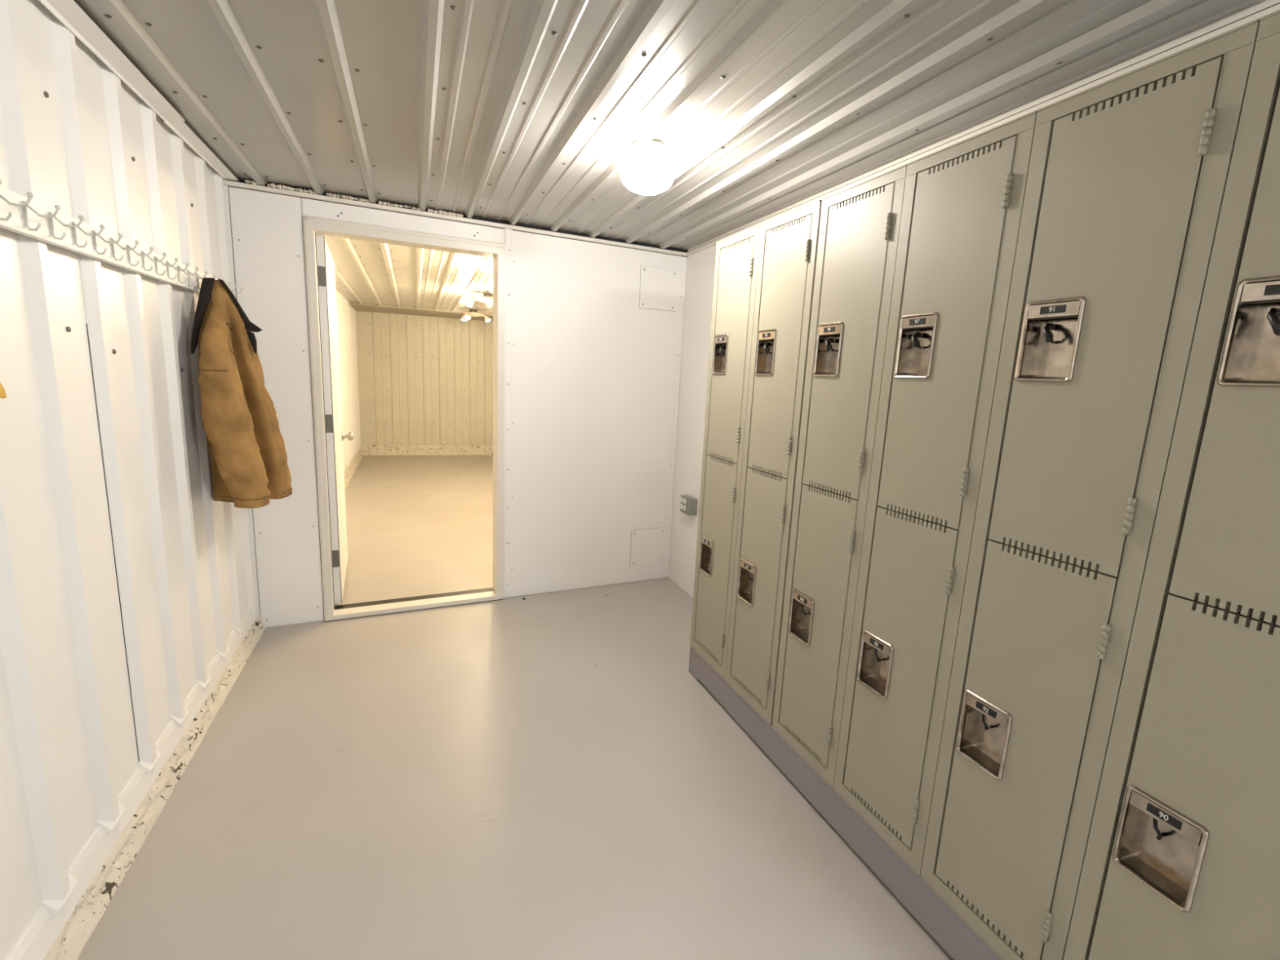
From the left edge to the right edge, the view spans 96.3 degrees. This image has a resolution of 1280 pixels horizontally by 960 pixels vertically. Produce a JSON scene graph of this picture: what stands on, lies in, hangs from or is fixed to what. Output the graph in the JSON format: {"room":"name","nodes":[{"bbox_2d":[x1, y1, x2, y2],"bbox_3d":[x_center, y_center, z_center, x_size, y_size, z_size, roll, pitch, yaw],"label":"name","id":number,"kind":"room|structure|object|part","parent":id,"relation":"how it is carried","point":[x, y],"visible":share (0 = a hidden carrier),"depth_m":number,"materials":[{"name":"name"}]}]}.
{"room":"locker room","nodes":[
{"label":"locker room","id":0,"kind":"room"},
{"bbox_2d":[0,0,360,959],"bbox_3d":[-2.147,-0.440,3.195,0.141,2.242,11.750,-1,11,-21],"label":"wall","id":1,"kind":"structure","parent":0,"point":[123,577],"depth_m":1.48,"materials":[{"name":"white metal"}]},
{"bbox_2d":[0,178,243,293],"bbox_3d":[-1.340,-0.596,1.420,0.080,0.088,2.375,-1,11,-21],"label":"coat rack","id":2,"kind":"object","parent":1,"relation":"attached to","point":[20,214],"visible":0.8,"depth_m":1.40,"materials":[{"name":"white metal"}]},
{"bbox_2d":[0,382,6,398],"bbox_3d":[-1.020,-0.191,0.716,0.140,0.533,0.592,-1,11,-21],"label":"jacket","id":3,"kind":"object","parent":2,"relation":"hanging from","point":[2,393],"visible":1,"depth_m":0.98,"materials":[{"name":"fabric"}]},
{"bbox_2d":[191,277,292,508],"bbox_3d":[-1.552,-0.340,2.248,0.268,0.845,0.465,-1,11,-21],"label":"jacket","id":4,"kind":"object","parent":2,"relation":"hanging from","point":[247,454],"visible":1,"depth_m":2.12,"materials":[{"name":"brown fabric"}]},
{"bbox_2d":[6,603,257,959],"bbox_3d":[-0.966,1.134,0.421,0.026,0.099,5.408,-1,11,-21],"label":"trim","id":5,"kind":"structure","parent":1,"relation":"attached to","point":[36,942],"depth_m":1.52,"materials":[{"name":"white metal"}]},
{"bbox_2d":[38,0,239,181],"bbox_3d":[-0.850,-0.829,0.122,0.060,0.066,5.330,-1,11,-21],"label":"trim","id":6,"kind":"structure","parent":1,"relation":"attached to","point":[68,12],"depth_m":1.60,"materials":[{"name":"white metal"}]},
{"bbox_2d":[43,616,265,959],"bbox_3d":[-0.968,1.201,0.481,0.041,0.078,5.340,-1,11,-21],"label":"baseboard","id":7,"kind":"structure","parent":1,"relation":"attached to","point":[91,906],"depth_m":1.63,"materials":[{"name":"paint"}]},
{"bbox_2d":[343,447,364,488],"bbox_3d":[-3.119,0.098,5.940,0.048,0.130,6.020,-1,11,-21],"label":"baseboard","id":8,"kind":"structure","parent":1,"relation":"attached to","point":[349,472],"depth_m":7.28,"materials":[{"name":"paint"}]},
{"bbox_2d":[355,311,493,444],"bbox_3d":[-3.087,-1.516,8.970,2.388,2.242,0.116,-1,11,-21],"label":"wall","id":9,"kind":"structure","parent":0,"point":[423,380],"depth_m":8.82,"materials":[{"name":"beige metal"}]},
{"bbox_2d":[348,302,493,321],"bbox_3d":[-2.850,-2.425,8.308,2.388,0.060,0.970,-1,11,-21],"label":"trim","id":10,"kind":"structure","parent":9,"relation":"attached to","point":[366,307],"depth_m":8.00,"materials":[{"name":"beige"}]},
{"bbox_2d":[360,444,493,455],"bbox_3d":[-3.106,-0.476,9.081,2.388,0.155,0.051,-1,11,-21],"label":"baseboard","id":11,"kind":"structure","parent":9,"relation":"attached to","point":[368,450],"depth_m":8.98,"materials":[{"name":"paint"}]},
{"bbox_2d":[228,177,687,627],"bbox_3d":[-0.848,-0.374,3.281,2.415,2.202,0.109,-2,11,-26],"label":"wall","id":12,"kind":"structure","parent":0,"point":[592,375],"depth_m":3.36,"materials":[{"name":"white paint"}]},
{"bbox_2d":[223,185,260,617],"bbox_3d":[-1.894,-0.289,2.734,0.025,2.090,0.010,-1,11,-21],"label":"trim","id":13,"kind":"structure","parent":12,"relation":"attached to","point":[226,188],"depth_m":2.63,"materials":[{"name":"white paint"}]},
{"bbox_2d":[244,179,463,217],"bbox_3d":[-1.338,-1.349,2.760,0.945,0.023,0.044,-2,11,-26],"label":"trim","id":14,"kind":"structure","parent":12,"relation":"attached to","point":[273,185],"depth_m":2.73,"materials":[{"name":"paint"}]},
{"bbox_2d":[302,215,505,622],"bbox_3d":[-1.400,-0.340,3.459,1.026,2.022,0.982,-1,11,-21],"label":"door","id":15,"kind":"structure","parent":12,"relation":"in","point":[329,436],"depth_m":3.06,"materials":[{"name":"beige"}]},
{"bbox_3d":[-1.952,-0.283,3.711,0.177,0.064,0.066,-1,11,-21],"label":"knob","id":16,"kind":"part","parent":15,"relation":"part of","materials":[{"name":"silver metal"}]},
{"bbox_2d":[223,177,688,257],"bbox_3d":[-0.777,-1.368,3.052,2.415,0.040,0.028,-2,11,-26],"label":"trim","id":17,"kind":"structure","parent":12,"relation":"attached to","point":[477,220],"depth_m":2.99,"materials":[{"name":"beige metal"}]},
{"bbox_2d":[630,527,666,566],"bbox_3d":[0.055,0.447,3.832,0.254,0.250,0.008,-2,11,-26],"label":"access panel","id":18,"kind":"object","parent":12,"relation":"attached to","point":[647,545],"visible":1,"depth_m":3.83,"materials":[{"name":"grey"}]},
{"bbox_2d":[639,265,677,311],"bbox_3d":[0.116,-1.178,3.534,0.254,0.250,0.008,-2,11,-26],"label":"access panel","id":19,"kind":"object","parent":12,"relation":"attached to","point":[658,286],"visible":1,"depth_m":3.53,"materials":[{"name":"grey metal"}]},
{"bbox_2d":[77,454,953,959],"bbox_3d":[-1.025,0.694,3.807,2.628,0.100,11.850,-1,11,-21],"label":"floor","id":20,"kind":"structure","parent":0,"point":[464,781],"depth_m":1.84,"materials":[{"name":"paint"}]},
{"bbox_2d":[689,224,760,679],"bbox_3d":[0.515,-0.080,2.436,0.410,1.774,0.328,-1,11,-21],"label":"locker","id":21,"kind":"object","parent":20,"relation":"on","point":[736,261],"visible":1,"depth_m":2.35,"materials":[{"name":"metal"}]},
{"bbox_2d":[698,534,714,577],"bbox_3d":[0.305,0.329,2.505,0.043,0.160,0.115,-1,11,-21],"label":"handle","id":22,"kind":"object","parent":21,"relation":"on","point":[706,546],"depth_m":2.54,"materials":[{"name":"silver metal"}]},
{"bbox_3d":[0.296,0.272,2.490,0.017,0.028,0.098,-1,11,-21],"label":"number plate","id":23,"kind":"part","parent":21,"relation":"part of","materials":[{"name":"silver metal"}]},
{"bbox_3d":[0.322,0.335,2.441,0.016,0.852,0.252,-1,11,-21],"label":"door","id":24,"kind":"part","parent":21,"relation":"part of","materials":[{"name":"paint"}]},
{"bbox_2d":[711,333,728,374],"bbox_3d":[0.345,-0.515,2.354,0.043,0.160,0.115,-1,11,-21],"label":"handle","id":25,"kind":"object","parent":21,"relation":"on","point":[720,350],"depth_m":2.39,"materials":[{"name":"silver metal"}]},
{"bbox_3d":[0.336,-0.571,2.340,0.017,0.028,0.098,-1,11,-21],"label":"number plate","id":26,"kind":"part","parent":21,"relation":"part of","materials":[{"name":"silver metal"}]},
{"bbox_3d":[0.361,-0.502,2.291,0.016,0.842,0.252,-1,11,-21],"label":"door","id":27,"kind":"part","parent":21,"relation":"part of","materials":[{"name":"paint"}]},
{"bbox_2d":[724,200,822,725],"bbox_3d":[0.634,-0.021,2.134,0.410,1.774,0.328,-1,11,-21],"label":"locker","id":28,"kind":"object","parent":20,"relation":"on","point":[788,243],"visible":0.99,"depth_m":2.04,"materials":[{"name":"metal"}]},
{"bbox_2d":[737,557,756,605],"bbox_3d":[0.424,0.388,2.203,0.043,0.160,0.115,-1,11,-21],"label":"handle","id":29,"kind":"object","parent":28,"relation":"on","point":[747,566],"depth_m":2.23,"materials":[{"name":"silver metal"}]},
{"bbox_3d":[0.415,0.332,2.188,0.017,0.028,0.098,-1,11,-21],"label":"number plate","id":30,"kind":"part","parent":28,"relation":"part of","materials":[{"name":"silver metal"}]},
{"bbox_3d":[0.441,0.395,2.139,0.016,0.852,0.252,-1,11,-21],"label":"door","id":31,"kind":"part","parent":28,"relation":"part of","materials":[{"name":"paint"}]},
{"bbox_2d":[754,328,777,375],"bbox_3d":[0.464,-0.455,2.052,0.043,0.160,0.115,-1,11,-21],"label":"handle","id":32,"kind":"object","parent":28,"relation":"on","point":[766,341],"depth_m":2.08,"materials":[{"name":"silver metal"}]},
{"bbox_3d":[0.455,-0.512,2.038,0.017,0.028,0.098,-1,11,-21],"label":"number plate","id":33,"kind":"part","parent":28,"relation":"part of","materials":[{"name":"silver metal"}]},
{"bbox_3d":[0.480,-0.442,1.989,0.016,0.842,0.252,-1,11,-21],"label":"door","id":34,"kind":"part","parent":28,"relation":"part of","materials":[{"name":"paint"}]},
{"bbox_2d":[771,164,906,788],"bbox_3d":[0.756,0.040,1.825,0.410,1.774,0.328,-1,11,-21],"label":"locker","id":35,"kind":"object","parent":20,"relation":"on","point":[860,224],"visible":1,"depth_m":1.73,"materials":[{"name":"metal"}]},
{"bbox_2d":[787,587,814,645],"bbox_3d":[0.546,0.449,1.895,0.043,0.160,0.115,-1,11,-21],"label":"handle","id":36,"kind":"object","parent":35,"relation":"on","point":[801,606],"depth_m":1.92,"materials":[{"name":"silver metal"}]},
{"bbox_3d":[0.537,0.393,1.880,0.017,0.028,0.098,-1,11,-21],"label":"number plate","id":37,"kind":"part","parent":35,"relation":"part of","materials":[{"name":"silver metal"}]},
{"bbox_3d":[0.563,0.455,1.830,0.016,0.852,0.252,-1,11,-21],"label":"door","id":38,"kind":"part","parent":35,"relation":"part of","materials":[{"name":"paint"}]},
{"bbox_2d":[813,321,844,377],"bbox_3d":[0.585,-0.395,1.744,0.043,0.160,0.115,-1,11,-21],"label":"handle","id":39,"kind":"object","parent":35,"relation":"on","point":[828,337],"depth_m":1.77,"materials":[{"name":"silver metal"}]},
{"bbox_3d":[0.577,-0.451,1.729,0.017,0.028,0.098,-1,11,-21],"label":"number plate","id":40,"kind":"part","parent":35,"relation":"part of","materials":[{"name":"silver metal"}]},
{"bbox_3d":[0.602,-0.381,1.681,0.016,0.842,0.252,-1,11,-21],"label":"door","id":41,"kind":"part","parent":35,"relation":"part of","materials":[{"name":"paint"}]},
{"bbox_2d":[688,645,1002,959],"bbox_3d":[0.831,1.039,1.694,0.389,0.136,2.315,-1,11,-21],"label":"plinth","id":42,"kind":"object","parent":20,"relation":"on","point":[954,935],"visible":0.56,"depth_m":1.67,"materials":[{"name":"grey"}]},
{"bbox_2d":[832,110,1036,875],"bbox_3d":[0.875,0.100,1.523,0.410,1.774,0.328,-1,11,-21],"label":"locker","id":43,"kind":"object","parent":20,"relation":"on","point":[963,200],"visible":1,"depth_m":1.42,"materials":[{"name":"metal"}]},
{"bbox_2d":[856,629,893,700],"bbox_3d":[0.665,0.509,1.593,0.043,0.160,0.115,-1,11,-21],"label":"handle","id":44,"kind":"object","parent":43,"relation":"on","point":[874,650],"depth_m":1.61,"materials":[{"name":"silver metal"}]},
{"bbox_3d":[0.656,0.452,1.578,0.017,0.028,0.098,-1,11,-21],"label":"number plate","id":45,"kind":"part","parent":43,"relation":"part of","materials":[{"name":"silver metal"}]},
{"bbox_3d":[0.682,0.515,1.528,0.016,0.852,0.252,-1,11,-21],"label":"door","id":46,"kind":"part","parent":43,"relation":"part of","materials":[{"name":"paint"}]},
{"bbox_2d":[893,311,938,378],"bbox_3d":[0.704,-0.335,1.442,0.043,0.160,0.115,-1,11,-21],"label":"handle","id":47,"kind":"object","parent":43,"relation":"on","point":[916,340],"depth_m":1.46,"materials":[{"name":"silver metal"}]},
{"bbox_3d":[0.696,-0.391,1.427,0.017,0.028,0.098,-1,11,-21],"label":"number plate","id":48,"kind":"part","parent":43,"relation":"part of","materials":[{"name":"silver metal"}]},
{"bbox_3d":[0.721,-0.322,1.379,0.016,0.842,0.252,-1,11,-21],"label":"door","id":49,"kind":"part","parent":43,"relation":"part of","materials":[{"name":"paint"}]},
{"bbox_2d":[919,18,1260,959],"bbox_3d":[0.994,0.159,1.221,0.410,1.774,0.328,-1,11,-21],"label":"locker","id":50,"kind":"object","parent":20,"relation":"on","point":[1128,172],"visible":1,"depth_m":1.10,"materials":[{"name":"metal"}]},
{"bbox_2d":[955,688,1013,780],"bbox_3d":[0.784,0.568,1.291,0.043,0.160,0.115,-1,11,-21],"label":"handle","id":51,"kind":"object","parent":50,"relation":"on","point":[984,723],"depth_m":1.30,"materials":[{"name":"silver metal"}]},
{"bbox_3d":[0.775,0.512,1.276,0.017,0.028,0.098,-1,11,-21],"label":"number plate","id":52,"kind":"part","parent":50,"relation":"part of","materials":[{"name":"silver metal"}]},
{"bbox_3d":[0.801,0.574,1.226,0.016,0.852,0.252,-1,11,-21],"label":"door","id":53,"kind":"part","parent":50,"relation":"part of","materials":[{"name":"paint"}]},
{"bbox_2d":[1014,296,1086,382],"bbox_3d":[0.823,-0.275,1.140,0.043,0.160,0.115,-1,11,-21],"label":"handle","id":54,"kind":"object","parent":50,"relation":"on","point":[1051,336],"depth_m":1.15,"materials":[{"name":"silver metal"}]},
{"bbox_3d":[0.815,-0.332,1.125,0.017,0.028,0.098,-1,11,-21],"label":"number plate","id":55,"kind":"part","parent":50,"relation":"part of","materials":[{"name":"silver metal"}]},
{"bbox_3d":[0.840,-0.262,1.077,0.016,0.842,0.252,-1,11,-21],"label":"door","id":56,"kind":"part","parent":50,"relation":"part of","materials":[{"name":"paint"}]},
{"bbox_2d":[1062,9,1279,959],"bbox_3d":[1.113,0.219,0.919,0.410,1.774,0.328,-1,11,-21],"label":"locker","id":57,"kind":"object","parent":20,"relation":"on","point":[1182,859],"visible":1,"depth_m":0.91,"materials":[{"name":"metal"}]},
{"bbox_2d":[1111,785,1209,912],"bbox_3d":[0.903,0.628,0.989,0.043,0.160,0.115,-1,11,-21],"label":"handle","id":58,"kind":"object","parent":57,"relation":"on","point":[1160,845],"depth_m":0.99,"materials":[{"name":"silver metal"}]},
{"bbox_3d":[0.894,0.571,0.974,0.017,0.028,0.098,-1,11,-21],"label":"number plate","id":59,"kind":"part","parent":57,"relation":"part of","materials":[{"name":"silver metal"}]},
{"bbox_3d":[0.920,0.634,0.924,0.016,0.852,0.252,-1,11,-21],"label":"door","id":60,"kind":"part","parent":57,"relation":"part of","materials":[{"name":"paint"}]},
{"bbox_3d":[0.959,-0.203,0.775,0.016,0.842,0.252,-1,11,-21],"label":"door","id":61,"kind":"part","parent":57,"relation":"part of","materials":[{"name":"paint"}]},
{"bbox_2d":[1217,275,1279,387],"bbox_3d":[0.942,-0.216,0.838,0.043,0.160,0.115,-1,11,-21],"label":"handle","id":62,"kind":"object","parent":57,"relation":"on","point":[1248,333],"depth_m":0.88,"materials":[{"name":"silver metal"}]},
{"bbox_3d":[0.933,-0.272,0.823,0.017,0.028,0.098,-1,11,-21],"label":"number plate","id":63,"kind":"part","parent":57,"relation":"part of","materials":[{"name":"silver metal"}]},
{"bbox_2d":[74,0,1265,314],"bbox_3d":[-0.922,-1.502,3.414,2.588,0.118,11.850,-1,11,-21],"label":"ceiling","id":64,"kind":"structure","parent":0,"point":[526,112],"depth_m":1.62,"materials":[{"name":"metal"}]},
{"bbox_2d":[461,309,490,321],"bbox_3d":[-2.172,-2.183,7.617,0.366,0.140,0.398,-1,11,-21],"label":"chandelier","id":65,"kind":"object","parent":64,"relation":"attached to","point":[468,315],"visible":1,"depth_m":7.55,"materials":[{"name":"grey"}]},
{"bbox_2d":[465,293,493,306],"bbox_3d":[-1.604,-1.854,5.929,0.377,0.140,0.395,-1,11,-21],"label":"chandelier","id":66,"kind":"object","parent":64,"relation":"attached to","point":[487,298],"visible":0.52,"depth_m":5.89,"materials":[{"name":"grey"}]},
{"bbox_3d":[-1.575,-1.907,5.946,0.100,0.040,0.100,-1,11,-21],"label":"mounting stem","id":67,"kind":"part","parent":66,"relation":"part of","materials":[{"name":"brown"}]},
{"bbox_2d":[488,274,493,284],"bbox_3d":[-0.910,-1.525,4.267,0.399,0.140,0.360,-1,11,-21],"label":"ceiling light","id":68,"kind":"object","parent":64,"relation":"attached to","point":[491,277],"visible":0.07,"depth_m":4.31,"materials":[{"name":"grey"}]},
{"bbox_2d":[620,140,674,195],"bbox_3d":[0.027,-1.075,1.993,0.188,0.146,0.188,-1,11,-21],"label":"ceiling light","id":69,"kind":"object","parent":64,"relation":"attached to","point":[647,172],"visible":1,"depth_m":1.94,"materials":[{"name":"white glass"}]},
{"bbox_2d":[668,244,716,597],"bbox_3d":[0.188,-0.484,4.052,0.100,2.242,11.650,-1,11,-21],"label":"wall","id":70,"kind":"structure","parent":0,"point":[700,266],"depth_m":3.57,"materials":[{"name":"white paint"}]},
{"bbox_2d":[680,494,697,515],"bbox_3d":[0.302,0.157,3.582,0.054,0.108,0.141,-1,11,-21],"label":"power outlet","id":71,"kind":"object","parent":70,"relation":"attached to","point":[688,505],"visible":1,"depth_m":3.54,"materials":[{"name":"silver metal"}]},
{"bbox_3d":[0.283,0.157,3.574,0.002,0.108,0.141,-1,11,-21],"label":"plate","id":72,"kind":"part","parent":71,"relation":"part of","materials":[{"name":"silver metal"}]},
{"bbox_2d":[686,0,1279,255],"bbox_3d":[1.288,-0.912,1.034,0.026,0.038,5.487,-1,11,-21],"label":"trim","id":73,"kind":"structure","parent":70,"relation":"attached to","point":[1265,7],"depth_m":1.52,"materials":[{"name":"beige metal"}]}
]}

